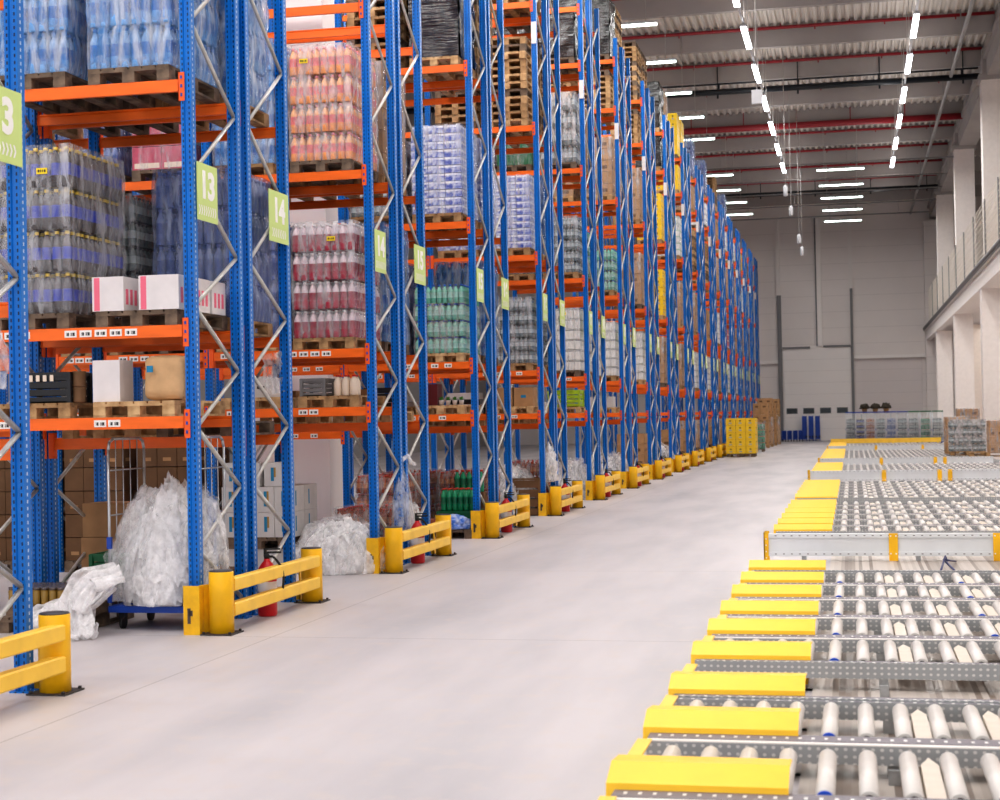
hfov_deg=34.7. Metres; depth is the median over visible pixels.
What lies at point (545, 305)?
aisle sign
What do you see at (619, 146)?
load
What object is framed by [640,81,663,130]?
load
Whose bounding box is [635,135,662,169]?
load
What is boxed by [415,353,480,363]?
wooden pallet
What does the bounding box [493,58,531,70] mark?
wooden pallet
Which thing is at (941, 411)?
roll cage
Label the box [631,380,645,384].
wooden pallet
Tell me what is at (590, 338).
load
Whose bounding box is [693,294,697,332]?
load
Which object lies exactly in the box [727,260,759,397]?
rack
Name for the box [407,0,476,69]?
load
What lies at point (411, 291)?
load
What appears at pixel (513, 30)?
wooden pallet
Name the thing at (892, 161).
diffuser
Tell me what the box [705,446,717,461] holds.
barrier
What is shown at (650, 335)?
aisle sign
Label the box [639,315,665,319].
wooden pallet
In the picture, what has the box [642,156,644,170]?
plate
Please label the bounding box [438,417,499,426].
wooden pallet
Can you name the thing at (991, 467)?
conveyor
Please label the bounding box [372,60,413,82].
wooden pallet
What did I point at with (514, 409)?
wooden pallet
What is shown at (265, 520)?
carton
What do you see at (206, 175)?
aisle sign
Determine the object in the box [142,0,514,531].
rack
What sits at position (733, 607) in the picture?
conveyor
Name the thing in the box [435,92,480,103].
wooden pallet
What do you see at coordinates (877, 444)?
conveyor
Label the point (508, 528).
fire extinguisher
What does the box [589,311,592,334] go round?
aisle sign
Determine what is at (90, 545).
carton
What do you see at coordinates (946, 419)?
load
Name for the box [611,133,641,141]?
wooden pallet
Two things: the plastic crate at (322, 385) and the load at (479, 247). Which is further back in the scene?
the load at (479, 247)
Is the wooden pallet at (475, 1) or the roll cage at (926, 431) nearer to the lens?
the wooden pallet at (475, 1)
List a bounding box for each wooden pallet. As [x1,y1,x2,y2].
[0,71,122,113]
[0,313,121,329]
[0,403,118,419]
[0,557,66,569]
[0,611,133,632]
[25,128,82,141]
[60,100,178,136]
[61,351,151,356]
[62,428,177,438]
[65,560,81,571]
[88,64,219,107]
[93,400,224,417]
[96,309,227,330]
[121,174,151,195]
[132,168,181,181]
[135,350,202,354]
[155,93,268,131]
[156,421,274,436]
[199,317,272,337]
[213,163,304,187]
[216,341,306,351]
[221,397,311,409]
[227,532,315,548]
[260,416,332,423]
[266,182,336,201]
[290,158,378,185]
[293,337,381,351]
[298,395,385,407]
[329,174,406,198]
[332,411,413,422]
[347,0,407,15]
[347,6,407,25]
[347,15,408,35]
[347,37,407,47]
[349,42,408,59]
[351,216,415,231]
[357,341,408,354]
[371,56,408,67]
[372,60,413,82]
[386,406,415,414]
[400,29,408,43]
[409,55,474,81]
[412,212,477,230]
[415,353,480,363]
[416,405,481,414]
[429,421,437,426]
[431,529,471,538]
[435,90,480,94]
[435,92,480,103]
[435,102,480,110]
[435,106,480,117]
[435,114,480,124]
[435,121,480,135]
[436,73,492,97]
[438,249,483,257]
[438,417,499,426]
[439,222,495,239]
[474,0,491,19]
[474,4,492,28]
[474,39,492,60]
[474,134,498,148]
[475,12,491,36]
[475,21,492,45]
[475,30,492,53]
[475,47,492,69]
[475,56,492,78]
[475,65,492,80]
[481,355,497,365]
[491,0,530,17]
[492,36,530,48]
[492,43,531,57]
[492,66,531,77]
[492,73,531,84]
[492,95,532,108]
[492,103,532,114]
[492,110,532,121]
[492,118,531,136]
[493,51,531,63]
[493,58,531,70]
[493,80,538,98]
[493,88,531,99]
[494,247,534,255]
[497,164,533,175]
[497,406,537,413]
[498,363,537,370]
[499,273,542,280]
[504,12,541,33]
[506,130,542,147]
[511,419,548,423]
[538,73,542,82]
[538,80,542,89]
[539,115,542,124]
[539,123,543,131]
[541,162,579,176]
[543,272,582,278]
[547,407,584,413]
[550,57,578,74]
[551,83,577,96]
[551,91,574,94]
[552,94,571,98]
[553,196,579,207]
[554,70,586,86]
[556,171,588,184]
[556,370,584,376]
[584,81,613,90]
[584,86,613,95]
[584,92,613,101]
[584,97,613,105]
[585,103,612,116]
[587,194,614,205]
[588,290,617,295]
[590,407,619,412]
[593,54,612,68]
[593,69,613,79]
[593,75,613,85]
[594,113,619,125]
[599,375,619,380]
[610,128,640,136]
[611,119,640,127]
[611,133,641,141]
[612,124,640,132]
[612,219,641,224]
[614,138,640,149]
[614,304,644,309]
[615,12,621,25]
[615,17,621,31]
[615,22,621,36]
[615,28,621,41]
[615,33,621,46]
[619,80,640,90]
[622,41,640,53]
[623,46,640,57]
[624,51,641,63]
[625,56,641,68]
[625,61,640,71]
[625,66,641,78]
[625,71,640,80]
[625,75,639,84]
[625,90,640,98]
[625,95,639,106]
[626,109,640,117]
[626,114,640,122]
[630,85,640,94]
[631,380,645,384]
[637,166,662,175]
[637,239,663,243]
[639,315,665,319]
[656,189,679,196]
[657,255,681,259]
[675,208,694,215]
[677,268,695,272]
[706,179,716,184]
[707,182,716,187]
[727,453,756,456]
[944,449,964,453]
[949,451,985,455]
[968,452,999,456]
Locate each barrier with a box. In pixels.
[0,611,84,696]
[200,547,329,635]
[379,514,456,573]
[481,494,533,538]
[547,480,585,515]
[594,470,622,499]
[627,463,650,488]
[653,457,672,479]
[675,453,690,471]
[690,449,704,466]
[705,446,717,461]
[716,443,726,457]
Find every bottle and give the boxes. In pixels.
[441,488,446,510]
[446,488,451,510]
[452,488,457,510]
[454,470,459,487]
[458,488,463,510]
[460,470,465,490]
[463,488,468,510]
[466,470,471,490]
[469,488,472,510]
[480,470,483,491]
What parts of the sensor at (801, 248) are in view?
cord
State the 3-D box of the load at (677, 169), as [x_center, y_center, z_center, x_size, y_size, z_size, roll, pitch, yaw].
[6.182,-8.087,58.715,0.814,0.896,1.114,-1,-1,12]
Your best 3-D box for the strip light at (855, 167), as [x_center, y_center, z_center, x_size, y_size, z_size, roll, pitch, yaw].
[16.311,-12.149,76.772,2.250,2.230,0.180,-1,-1,12]
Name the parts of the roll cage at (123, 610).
frame, frame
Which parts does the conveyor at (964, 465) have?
rail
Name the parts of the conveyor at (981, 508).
rail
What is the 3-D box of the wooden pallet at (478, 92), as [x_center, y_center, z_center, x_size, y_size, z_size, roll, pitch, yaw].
[-0.756,-6.061,31.767,0.800,0.144,1.200,-1,-1,12]
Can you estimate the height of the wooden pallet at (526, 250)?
0.144 m
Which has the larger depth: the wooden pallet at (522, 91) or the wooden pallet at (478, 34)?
the wooden pallet at (522, 91)
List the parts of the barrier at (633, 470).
post, rail, rail, post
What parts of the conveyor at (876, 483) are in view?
rail, rail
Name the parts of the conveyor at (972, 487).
rail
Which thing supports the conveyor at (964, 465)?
on the floor at (518, 665)
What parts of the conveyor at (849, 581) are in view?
rail, rail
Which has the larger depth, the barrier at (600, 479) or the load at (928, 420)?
the load at (928, 420)
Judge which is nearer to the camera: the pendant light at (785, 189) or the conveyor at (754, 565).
the conveyor at (754, 565)
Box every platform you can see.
[802,416,806,440]
[808,416,813,440]
[815,416,819,438]
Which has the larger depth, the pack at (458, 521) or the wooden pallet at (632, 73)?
the wooden pallet at (632, 73)
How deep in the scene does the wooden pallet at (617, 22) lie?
43.64 m
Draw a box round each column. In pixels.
[923,220,937,436]
[936,194,954,308]
[936,331,953,442]
[953,149,976,286]
[953,314,974,416]
[980,288,999,459]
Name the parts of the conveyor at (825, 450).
rail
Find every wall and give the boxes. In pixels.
[8,136,486,462]
[496,196,982,444]
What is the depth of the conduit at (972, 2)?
63.37 m
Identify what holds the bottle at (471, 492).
on the pack at (458, 499)
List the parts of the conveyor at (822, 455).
rail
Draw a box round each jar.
[8,587,12,600]
[33,587,40,604]
[41,587,48,603]
[49,587,56,600]
[57,587,64,598]
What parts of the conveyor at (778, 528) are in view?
rail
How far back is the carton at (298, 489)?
20.27 m
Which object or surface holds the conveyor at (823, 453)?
on the floor at (518, 665)
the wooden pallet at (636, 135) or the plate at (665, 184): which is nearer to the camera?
the wooden pallet at (636, 135)
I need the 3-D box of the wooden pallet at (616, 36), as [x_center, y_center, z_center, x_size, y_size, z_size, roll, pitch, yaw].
[2.856,-9.812,43.783,0.800,0.144,1.200,-1,-1,12]
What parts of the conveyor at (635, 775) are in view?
guide plate, rail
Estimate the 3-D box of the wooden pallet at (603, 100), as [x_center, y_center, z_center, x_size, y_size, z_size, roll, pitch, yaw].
[2.613,-7.819,42.435,0.800,0.144,1.200,-1,-1,12]
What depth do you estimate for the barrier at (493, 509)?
25.78 m
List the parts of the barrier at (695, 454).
post, post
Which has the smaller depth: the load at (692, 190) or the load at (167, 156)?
the load at (167, 156)
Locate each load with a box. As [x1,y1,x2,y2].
[0,0,113,83]
[0,146,122,318]
[0,450,68,559]
[6,582,122,615]
[57,127,148,180]
[64,449,139,560]
[85,0,219,88]
[110,195,175,278]
[132,123,214,170]
[137,447,229,553]
[152,165,272,323]
[212,38,303,172]
[213,0,269,113]
[254,222,306,342]
[289,42,378,171]
[292,222,380,340]
[336,504,412,536]
[351,142,412,220]
[356,473,421,523]
[357,221,409,344]
[372,62,405,184]
[384,470,440,517]
[404,262,416,354]
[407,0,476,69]
[411,125,477,219]
[415,284,479,354]
[434,260,498,357]
[438,238,483,250]
[439,469,500,518]
[476,139,495,228]
[494,18,538,50]
[495,175,541,252]
[496,297,537,363]
[497,144,540,169]
[500,272,542,276]
[512,460,549,497]
[514,302,547,364]
[532,175,554,256]
[537,0,540,13]
[538,12,578,60]
[541,92,580,164]
[544,216,582,273]
[549,0,584,17]
[553,182,579,200]
[555,308,584,370]
[583,0,615,58]
[585,108,587,171]
[586,137,615,196]
[587,231,589,277]
[589,334,591,371]
[597,248,617,291]
[598,322,619,375]
[606,249,623,294]
[612,168,642,221]
[617,433,647,470]
[619,146,621,202]
[623,344,624,376]
[628,253,644,305]
[630,331,650,380]
[630,332,645,379]
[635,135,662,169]
[637,193,664,240]
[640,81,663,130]
[653,269,665,315]
[655,337,667,382]
[656,165,680,190]
[657,217,681,256]
[661,429,685,457]
[663,91,666,120]
[666,113,679,157]
[673,283,683,324]
[675,186,695,209]
[675,344,684,385]
[680,119,683,147]
[680,420,699,450]
[684,138,694,177]
[690,160,706,196]
[691,203,707,225]
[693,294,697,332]
[694,352,698,387]
[698,357,710,389]
[699,426,711,443]
[704,219,717,239]
[706,310,709,338]
[708,257,718,290]
[708,419,721,443]
[710,359,720,390]
[715,232,726,250]
[716,194,726,226]
[717,313,719,343]
[720,330,728,347]
[721,365,729,392]
[725,267,727,298]
[726,418,756,453]
[727,243,734,260]
[727,329,736,351]
[728,277,735,305]
[729,368,737,393]
[735,329,743,355]
[741,287,742,311]
[743,333,749,358]
[753,403,768,419]
[757,398,772,413]
[757,423,764,448]
[758,417,773,443]
[758,423,769,444]
[763,422,776,442]
[769,399,779,413]
[769,404,776,418]
[773,417,780,441]
[847,418,854,438]
[856,418,864,438]
[866,418,874,437]
[877,418,884,437]
[887,418,895,437]
[898,418,906,437]
[909,418,917,437]
[921,418,929,437]
[933,418,941,439]
[943,417,967,449]
[947,419,986,450]
[956,408,979,444]
[986,420,999,451]
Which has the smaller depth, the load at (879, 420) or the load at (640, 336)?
the load at (640, 336)
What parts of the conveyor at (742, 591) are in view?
rail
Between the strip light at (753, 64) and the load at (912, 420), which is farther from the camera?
the load at (912, 420)
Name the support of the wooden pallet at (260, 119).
on the rack at (95, 142)
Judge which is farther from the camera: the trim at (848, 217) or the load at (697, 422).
the trim at (848, 217)
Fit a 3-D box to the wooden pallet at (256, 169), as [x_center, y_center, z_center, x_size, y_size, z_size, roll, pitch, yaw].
[-3.132,-2.912,20.881,0.800,0.144,1.200,-1,-1,12]
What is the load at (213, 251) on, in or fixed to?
on the wooden pallet
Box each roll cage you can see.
[106,435,226,627]
[845,412,855,438]
[855,412,865,438]
[865,412,875,443]
[875,411,885,437]
[886,411,896,437]
[897,411,907,442]
[908,411,919,442]
[920,411,930,442]
[932,410,943,442]
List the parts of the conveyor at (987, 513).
rail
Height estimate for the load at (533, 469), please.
0.892 m
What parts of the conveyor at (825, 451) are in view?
rail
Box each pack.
[333,375,360,395]
[441,487,472,510]
[451,514,470,528]
[454,470,485,509]
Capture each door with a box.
[783,346,851,440]
[855,357,922,437]
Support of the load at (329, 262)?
on the wooden pallet at (336, 342)
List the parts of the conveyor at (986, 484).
rail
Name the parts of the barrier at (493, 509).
plate, post, rail, rail, post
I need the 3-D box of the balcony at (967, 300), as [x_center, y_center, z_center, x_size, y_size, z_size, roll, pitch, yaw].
[19.610,-4.663,48.451,8.310,0.750,111.000,-1,-1,12]
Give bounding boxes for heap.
[112,471,228,606]
[295,514,384,574]
[380,500,420,560]
[498,463,534,514]
[558,457,586,499]
[586,452,627,479]
[657,445,674,460]
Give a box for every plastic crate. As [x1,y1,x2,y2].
[29,372,92,403]
[89,550,123,582]
[299,378,334,395]
[364,388,391,405]
[437,509,483,520]
[450,399,485,413]
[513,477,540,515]
[548,390,583,406]
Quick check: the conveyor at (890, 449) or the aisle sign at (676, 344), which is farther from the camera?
the conveyor at (890, 449)
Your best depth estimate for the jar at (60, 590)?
14.81 m
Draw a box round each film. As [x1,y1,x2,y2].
[0,335,7,388]
[33,562,125,640]
[263,351,280,392]
[545,442,558,481]
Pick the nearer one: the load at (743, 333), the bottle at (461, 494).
the bottle at (461, 494)
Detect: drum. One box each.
[72,371,85,386]
[73,387,86,402]
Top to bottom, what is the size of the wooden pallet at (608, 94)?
0.144 m
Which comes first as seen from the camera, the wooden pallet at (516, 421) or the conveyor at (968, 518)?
the conveyor at (968, 518)
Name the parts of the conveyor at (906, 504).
rail, rail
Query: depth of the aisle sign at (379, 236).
20.20 m
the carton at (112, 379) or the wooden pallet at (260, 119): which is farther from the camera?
the wooden pallet at (260, 119)
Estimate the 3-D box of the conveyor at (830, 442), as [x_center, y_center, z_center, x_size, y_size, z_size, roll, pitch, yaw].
[19.874,2.289,82.559,5.530,0.292,1.290,-1,-1,12]
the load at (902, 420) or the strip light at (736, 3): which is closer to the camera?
the strip light at (736, 3)
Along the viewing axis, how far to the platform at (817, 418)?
104.24 m
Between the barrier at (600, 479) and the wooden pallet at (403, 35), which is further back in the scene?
the barrier at (600, 479)
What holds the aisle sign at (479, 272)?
attached to the rack at (472, 366)
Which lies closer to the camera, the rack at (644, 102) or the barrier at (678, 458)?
the rack at (644, 102)
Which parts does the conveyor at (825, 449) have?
rail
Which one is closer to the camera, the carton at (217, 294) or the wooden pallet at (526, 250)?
the carton at (217, 294)
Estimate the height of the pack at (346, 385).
0.260 m
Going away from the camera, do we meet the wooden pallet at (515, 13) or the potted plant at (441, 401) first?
the potted plant at (441, 401)
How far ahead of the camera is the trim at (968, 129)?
69.29 m
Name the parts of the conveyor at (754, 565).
rail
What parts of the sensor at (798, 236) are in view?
cord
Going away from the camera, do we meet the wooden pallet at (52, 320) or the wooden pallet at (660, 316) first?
the wooden pallet at (52, 320)
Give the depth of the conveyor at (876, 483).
37.59 m
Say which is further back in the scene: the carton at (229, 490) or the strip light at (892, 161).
the strip light at (892, 161)
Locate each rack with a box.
[0,0,38,692]
[0,0,252,618]
[0,0,298,614]
[0,0,406,571]
[0,0,431,562]
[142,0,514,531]
[143,0,495,510]
[342,0,555,504]
[342,0,567,505]
[492,0,598,480]
[509,0,607,473]
[542,38,630,471]
[553,49,637,467]
[571,81,655,471]
[580,90,660,473]
[601,115,675,458]
[606,122,679,457]
[627,143,691,453]
[632,149,695,450]
[644,166,705,450]
[656,171,708,446]
[660,185,716,447]
[664,193,719,443]
[673,201,726,442]
[678,208,727,425]
[694,216,734,417]
[695,221,736,417]
[696,228,741,417]
[706,239,748,417]
[708,244,749,417]
[710,231,743,417]
[717,253,755,416]
[719,249,753,417]
[727,258,758,422]
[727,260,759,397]
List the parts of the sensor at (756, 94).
cord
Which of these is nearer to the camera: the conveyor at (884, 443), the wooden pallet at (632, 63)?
the wooden pallet at (632, 63)
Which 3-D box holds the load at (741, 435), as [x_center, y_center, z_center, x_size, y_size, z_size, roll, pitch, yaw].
[10.537,1.558,69.753,1.262,1.530,1.170,-1,-1,12]
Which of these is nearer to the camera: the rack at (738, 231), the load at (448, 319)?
the load at (448, 319)
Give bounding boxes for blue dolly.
[781,431,786,441]
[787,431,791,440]
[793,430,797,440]
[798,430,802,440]
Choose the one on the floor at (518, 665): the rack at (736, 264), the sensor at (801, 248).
the rack at (736, 264)
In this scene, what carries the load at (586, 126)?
on the wooden pallet at (571, 174)
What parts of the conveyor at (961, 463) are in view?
rail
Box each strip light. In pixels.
[622,0,657,27]
[636,35,691,94]
[647,18,675,63]
[653,64,703,118]
[667,89,714,140]
[702,151,740,191]
[706,133,732,176]
[710,170,746,203]
[718,184,752,215]
[733,0,740,6]
[740,0,751,48]
[751,11,761,82]
[762,49,768,111]
[768,92,775,134]
[774,113,780,154]
[780,129,785,172]
[816,125,863,170]
[819,146,863,186]
[821,166,862,198]
[822,206,861,210]
[824,192,861,221]
[890,123,894,167]
[893,99,898,148]
[896,74,902,127]
[900,39,906,103]
[904,0,912,73]
[910,0,919,37]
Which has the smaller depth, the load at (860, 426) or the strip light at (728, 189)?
the strip light at (728, 189)
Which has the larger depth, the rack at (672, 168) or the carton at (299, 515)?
the rack at (672, 168)
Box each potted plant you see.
[438,397,443,404]
[445,397,450,404]
[452,396,457,404]
[459,396,463,404]
[859,403,869,411]
[870,403,880,411]
[881,402,891,412]
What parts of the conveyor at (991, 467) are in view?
rail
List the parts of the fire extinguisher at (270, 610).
valve handle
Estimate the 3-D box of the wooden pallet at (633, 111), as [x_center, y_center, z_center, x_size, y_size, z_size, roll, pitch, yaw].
[3.784,-8.504,47.856,0.800,0.144,1.200,-1,-1,12]
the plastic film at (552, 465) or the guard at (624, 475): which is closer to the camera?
the plastic film at (552, 465)
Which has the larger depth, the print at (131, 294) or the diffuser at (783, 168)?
the diffuser at (783, 168)
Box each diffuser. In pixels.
[622,23,656,27]
[647,60,675,63]
[665,92,691,94]
[679,116,703,118]
[684,138,714,140]
[707,174,732,176]
[717,189,740,191]
[726,213,752,215]
[741,26,751,48]
[752,64,760,82]
[762,96,768,111]
[768,122,775,134]
[775,144,780,154]
[780,163,785,172]
[817,168,863,170]
[819,183,862,186]
[821,196,862,198]
[823,208,861,210]
[824,220,860,221]
[890,157,894,167]
[893,137,898,148]
[896,114,901,127]
[900,87,906,103]
[905,54,912,73]
[910,14,919,37]
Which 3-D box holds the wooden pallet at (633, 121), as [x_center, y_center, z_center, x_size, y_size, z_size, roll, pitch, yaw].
[3.793,-8.215,47.850,0.800,0.144,1.200,-1,-1,12]
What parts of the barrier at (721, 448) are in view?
post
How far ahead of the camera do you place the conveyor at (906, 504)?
29.20 m
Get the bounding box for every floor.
[0,440,999,799]
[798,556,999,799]
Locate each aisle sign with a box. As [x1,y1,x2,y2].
[0,86,22,166]
[196,161,217,224]
[268,188,288,245]
[374,229,385,273]
[414,244,425,285]
[476,268,483,302]
[501,277,508,309]
[542,293,547,321]
[559,299,564,326]
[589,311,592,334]
[601,315,605,338]
[623,324,625,344]
[632,327,635,347]
[649,334,651,351]
[657,337,659,354]
[676,344,678,359]
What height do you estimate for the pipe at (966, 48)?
0.260 m
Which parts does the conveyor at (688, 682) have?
guide plate, rail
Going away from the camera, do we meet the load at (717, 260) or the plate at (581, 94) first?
the plate at (581, 94)
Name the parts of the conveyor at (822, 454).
rail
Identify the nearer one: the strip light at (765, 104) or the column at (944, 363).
the strip light at (765, 104)
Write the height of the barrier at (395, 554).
0.576 m
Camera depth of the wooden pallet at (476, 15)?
26.88 m
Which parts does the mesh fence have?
panel, fence post, panel, fence post, panel, fence post, panel, fence post, panel, fence post, panel, fence post, panel, fence post, panel, fence post, panel, fence post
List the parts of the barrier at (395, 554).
post, plate, rail, rail, post, plate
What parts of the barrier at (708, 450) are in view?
post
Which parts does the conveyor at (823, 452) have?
rail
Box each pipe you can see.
[406,51,978,113]
[495,142,947,168]
[578,67,977,92]
[594,104,962,137]
[622,11,994,39]
[647,46,981,70]
[707,159,941,172]
[715,124,953,139]
[717,175,936,185]
[718,175,937,198]
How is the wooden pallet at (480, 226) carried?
on the rack at (499, 97)
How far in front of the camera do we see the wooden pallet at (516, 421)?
32.60 m
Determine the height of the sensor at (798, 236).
6.340 m
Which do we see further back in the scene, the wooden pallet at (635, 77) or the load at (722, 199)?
the load at (722, 199)
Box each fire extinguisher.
[257,548,284,616]
[410,513,429,563]
[501,492,516,531]
[561,478,572,511]
[605,469,613,496]
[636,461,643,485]
[661,456,666,477]
[680,451,685,470]
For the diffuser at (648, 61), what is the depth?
52.61 m
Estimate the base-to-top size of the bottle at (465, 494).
0.360 m
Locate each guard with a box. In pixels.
[34,648,38,688]
[183,584,209,634]
[296,572,301,599]
[366,537,384,573]
[431,533,435,553]
[471,510,485,538]
[538,493,549,515]
[585,480,595,499]
[620,471,628,488]
[649,464,654,479]
[671,459,674,471]
[689,454,691,466]
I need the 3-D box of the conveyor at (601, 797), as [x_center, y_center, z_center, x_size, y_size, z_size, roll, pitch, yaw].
[1.842,1.788,6.177,3.130,0.292,1.240,-1,-1,12]
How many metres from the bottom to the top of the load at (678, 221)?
1.435 m
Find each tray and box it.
[480,491,485,509]
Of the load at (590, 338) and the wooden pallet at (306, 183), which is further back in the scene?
the load at (590, 338)
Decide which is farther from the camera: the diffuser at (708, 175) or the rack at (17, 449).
the diffuser at (708, 175)
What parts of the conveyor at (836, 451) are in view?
rail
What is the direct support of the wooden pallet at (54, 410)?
on the rack at (187, 334)
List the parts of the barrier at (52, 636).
rail, rail, post, plate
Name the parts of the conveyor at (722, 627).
guide plate, rail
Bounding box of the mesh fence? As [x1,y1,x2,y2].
[928,176,999,318]
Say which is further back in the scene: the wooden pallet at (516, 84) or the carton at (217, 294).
the wooden pallet at (516, 84)
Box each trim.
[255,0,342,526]
[346,0,901,29]
[404,80,971,128]
[405,99,963,142]
[494,121,980,163]
[494,138,980,176]
[556,184,981,214]
[652,171,981,194]
[706,155,980,183]
[760,361,777,363]
[775,220,779,295]
[777,295,783,440]
[782,347,809,348]
[814,218,817,345]
[815,218,821,345]
[823,345,850,346]
[847,216,852,288]
[850,288,854,434]
[854,354,924,358]
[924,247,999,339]
[927,2,999,218]
[934,174,953,196]
[951,124,975,152]
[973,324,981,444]
[976,48,999,84]
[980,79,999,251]
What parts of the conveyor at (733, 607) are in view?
rail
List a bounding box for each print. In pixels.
[126,289,136,305]
[181,287,182,302]
[199,290,207,306]
[214,293,223,308]
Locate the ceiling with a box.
[345,0,999,183]
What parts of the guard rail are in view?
post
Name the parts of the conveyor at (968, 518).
rail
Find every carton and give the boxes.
[81,536,128,567]
[82,501,139,536]
[92,276,138,311]
[92,360,133,401]
[110,585,138,614]
[138,274,183,309]
[198,278,209,312]
[208,281,225,315]
[222,463,232,486]
[222,487,233,511]
[222,512,233,536]
[227,542,303,567]
[255,378,279,397]
[256,462,263,486]
[257,486,274,511]
[257,512,274,536]
[264,461,294,486]
[274,485,303,511]
[275,510,304,536]
[293,391,305,396]
[295,483,316,508]
[304,508,317,533]
[349,389,366,405]
[387,402,419,405]
[428,384,441,405]
[447,393,482,404]
[497,388,513,406]
[514,387,536,405]
[590,396,615,407]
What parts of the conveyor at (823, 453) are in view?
rail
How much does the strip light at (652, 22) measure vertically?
2.230 m
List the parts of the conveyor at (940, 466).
rail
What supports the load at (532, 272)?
on the wooden pallet at (512, 277)
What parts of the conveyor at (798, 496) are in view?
rail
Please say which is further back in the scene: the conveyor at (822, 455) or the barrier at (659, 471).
the conveyor at (822, 455)
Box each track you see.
[738,7,782,160]
[892,0,919,155]
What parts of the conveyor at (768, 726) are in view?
guide plate, rail, rail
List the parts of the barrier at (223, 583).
post, plate, rail, rail, post, plate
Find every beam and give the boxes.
[404,44,983,99]
[622,8,996,56]
[808,469,999,480]
[818,456,992,464]
[827,444,943,450]
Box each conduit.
[706,124,953,169]
[717,142,947,184]
[725,160,942,197]
[726,196,932,220]
[727,176,935,209]
[909,0,975,213]
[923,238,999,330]
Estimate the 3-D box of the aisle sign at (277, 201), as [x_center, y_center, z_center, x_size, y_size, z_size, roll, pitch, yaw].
[-2.299,-1.898,16.636,0.012,0.530,0.570,-1,-1,12]
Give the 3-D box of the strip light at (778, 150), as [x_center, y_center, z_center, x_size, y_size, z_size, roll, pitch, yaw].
[12.258,-12.140,70.680,0.180,2.230,2.900,-1,-1,12]
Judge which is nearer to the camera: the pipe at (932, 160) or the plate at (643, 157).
the plate at (643, 157)
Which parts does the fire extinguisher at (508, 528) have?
valve handle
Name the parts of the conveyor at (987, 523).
rail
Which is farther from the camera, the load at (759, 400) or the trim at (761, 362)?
the trim at (761, 362)
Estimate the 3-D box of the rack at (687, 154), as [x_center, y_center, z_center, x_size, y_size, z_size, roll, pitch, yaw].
[6.059,-3.427,60.106,2.310,11.750,1.240,-1,-1,12]
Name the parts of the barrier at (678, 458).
post, post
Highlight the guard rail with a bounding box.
[763,531,999,560]
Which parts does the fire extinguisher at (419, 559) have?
valve handle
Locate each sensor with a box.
[751,0,762,104]
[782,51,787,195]
[788,81,792,215]
[796,105,800,243]
[799,128,803,254]
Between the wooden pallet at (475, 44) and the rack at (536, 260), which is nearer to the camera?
the wooden pallet at (475, 44)
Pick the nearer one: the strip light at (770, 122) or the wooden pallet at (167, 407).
the wooden pallet at (167, 407)
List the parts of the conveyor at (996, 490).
rail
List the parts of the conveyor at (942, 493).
rail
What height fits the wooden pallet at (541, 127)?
0.144 m
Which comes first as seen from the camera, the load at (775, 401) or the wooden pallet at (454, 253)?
the wooden pallet at (454, 253)
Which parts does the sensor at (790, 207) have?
cord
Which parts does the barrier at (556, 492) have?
post, rail, rail, post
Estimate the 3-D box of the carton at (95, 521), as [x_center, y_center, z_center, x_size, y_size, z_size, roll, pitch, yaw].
[-4.133,1.271,17.130,0.500,0.354,0.450,-1,-1,12]
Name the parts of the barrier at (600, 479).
post, rail, rail, post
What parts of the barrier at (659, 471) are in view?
post, rail, rail, post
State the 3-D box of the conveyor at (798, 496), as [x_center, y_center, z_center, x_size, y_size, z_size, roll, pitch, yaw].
[8.560,1.938,31.361,5.430,0.292,1.240,-1,-1,12]
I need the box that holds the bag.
[392,454,415,529]
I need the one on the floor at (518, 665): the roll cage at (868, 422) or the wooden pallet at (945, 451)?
the roll cage at (868, 422)
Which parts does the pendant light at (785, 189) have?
cord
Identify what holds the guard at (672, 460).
on the floor at (518, 665)
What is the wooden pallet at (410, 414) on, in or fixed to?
on the rack at (415, 51)
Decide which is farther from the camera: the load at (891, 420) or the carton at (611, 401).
the load at (891, 420)
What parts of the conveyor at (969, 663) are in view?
guide plate, rail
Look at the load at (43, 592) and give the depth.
14.90 m
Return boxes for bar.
[831,437,940,442]
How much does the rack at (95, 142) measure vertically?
11.750 m
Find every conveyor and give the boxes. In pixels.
[598,796,616,799]
[606,738,999,799]
[643,695,999,775]
[668,664,999,730]
[691,635,999,690]
[707,615,999,660]
[720,598,999,631]
[731,583,999,611]
[740,571,999,596]
[749,560,999,572]
[774,524,999,532]
[778,518,999,530]
[781,513,999,524]
[785,508,999,518]
[788,503,999,513]
[791,499,999,508]
[795,493,999,501]
[797,490,999,497]
[799,487,999,494]
[801,484,999,491]
[803,482,999,488]
[805,479,999,485]
[812,469,841,470]
[813,468,996,469]
[814,466,999,470]
[815,465,999,469]
[816,463,999,467]
[817,462,999,466]
[821,456,965,457]
[822,454,981,456]
[822,455,980,457]
[823,452,978,454]
[823,453,974,455]
[825,449,943,451]
[825,450,940,452]
[825,451,943,453]
[830,442,934,444]
[830,443,937,445]
[836,451,962,454]
[845,449,942,450]
[846,443,942,444]
[852,444,936,445]
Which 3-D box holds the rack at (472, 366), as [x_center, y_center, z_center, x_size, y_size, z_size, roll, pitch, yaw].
[-3.500,-3.615,26.660,6.610,11.750,1.240,-1,-1,12]
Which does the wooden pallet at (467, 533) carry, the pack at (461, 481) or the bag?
the pack at (461, 481)
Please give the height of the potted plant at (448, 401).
0.142 m
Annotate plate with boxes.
[531,21,535,43]
[579,80,583,98]
[614,123,618,138]
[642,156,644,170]
[664,182,666,194]
[681,204,683,215]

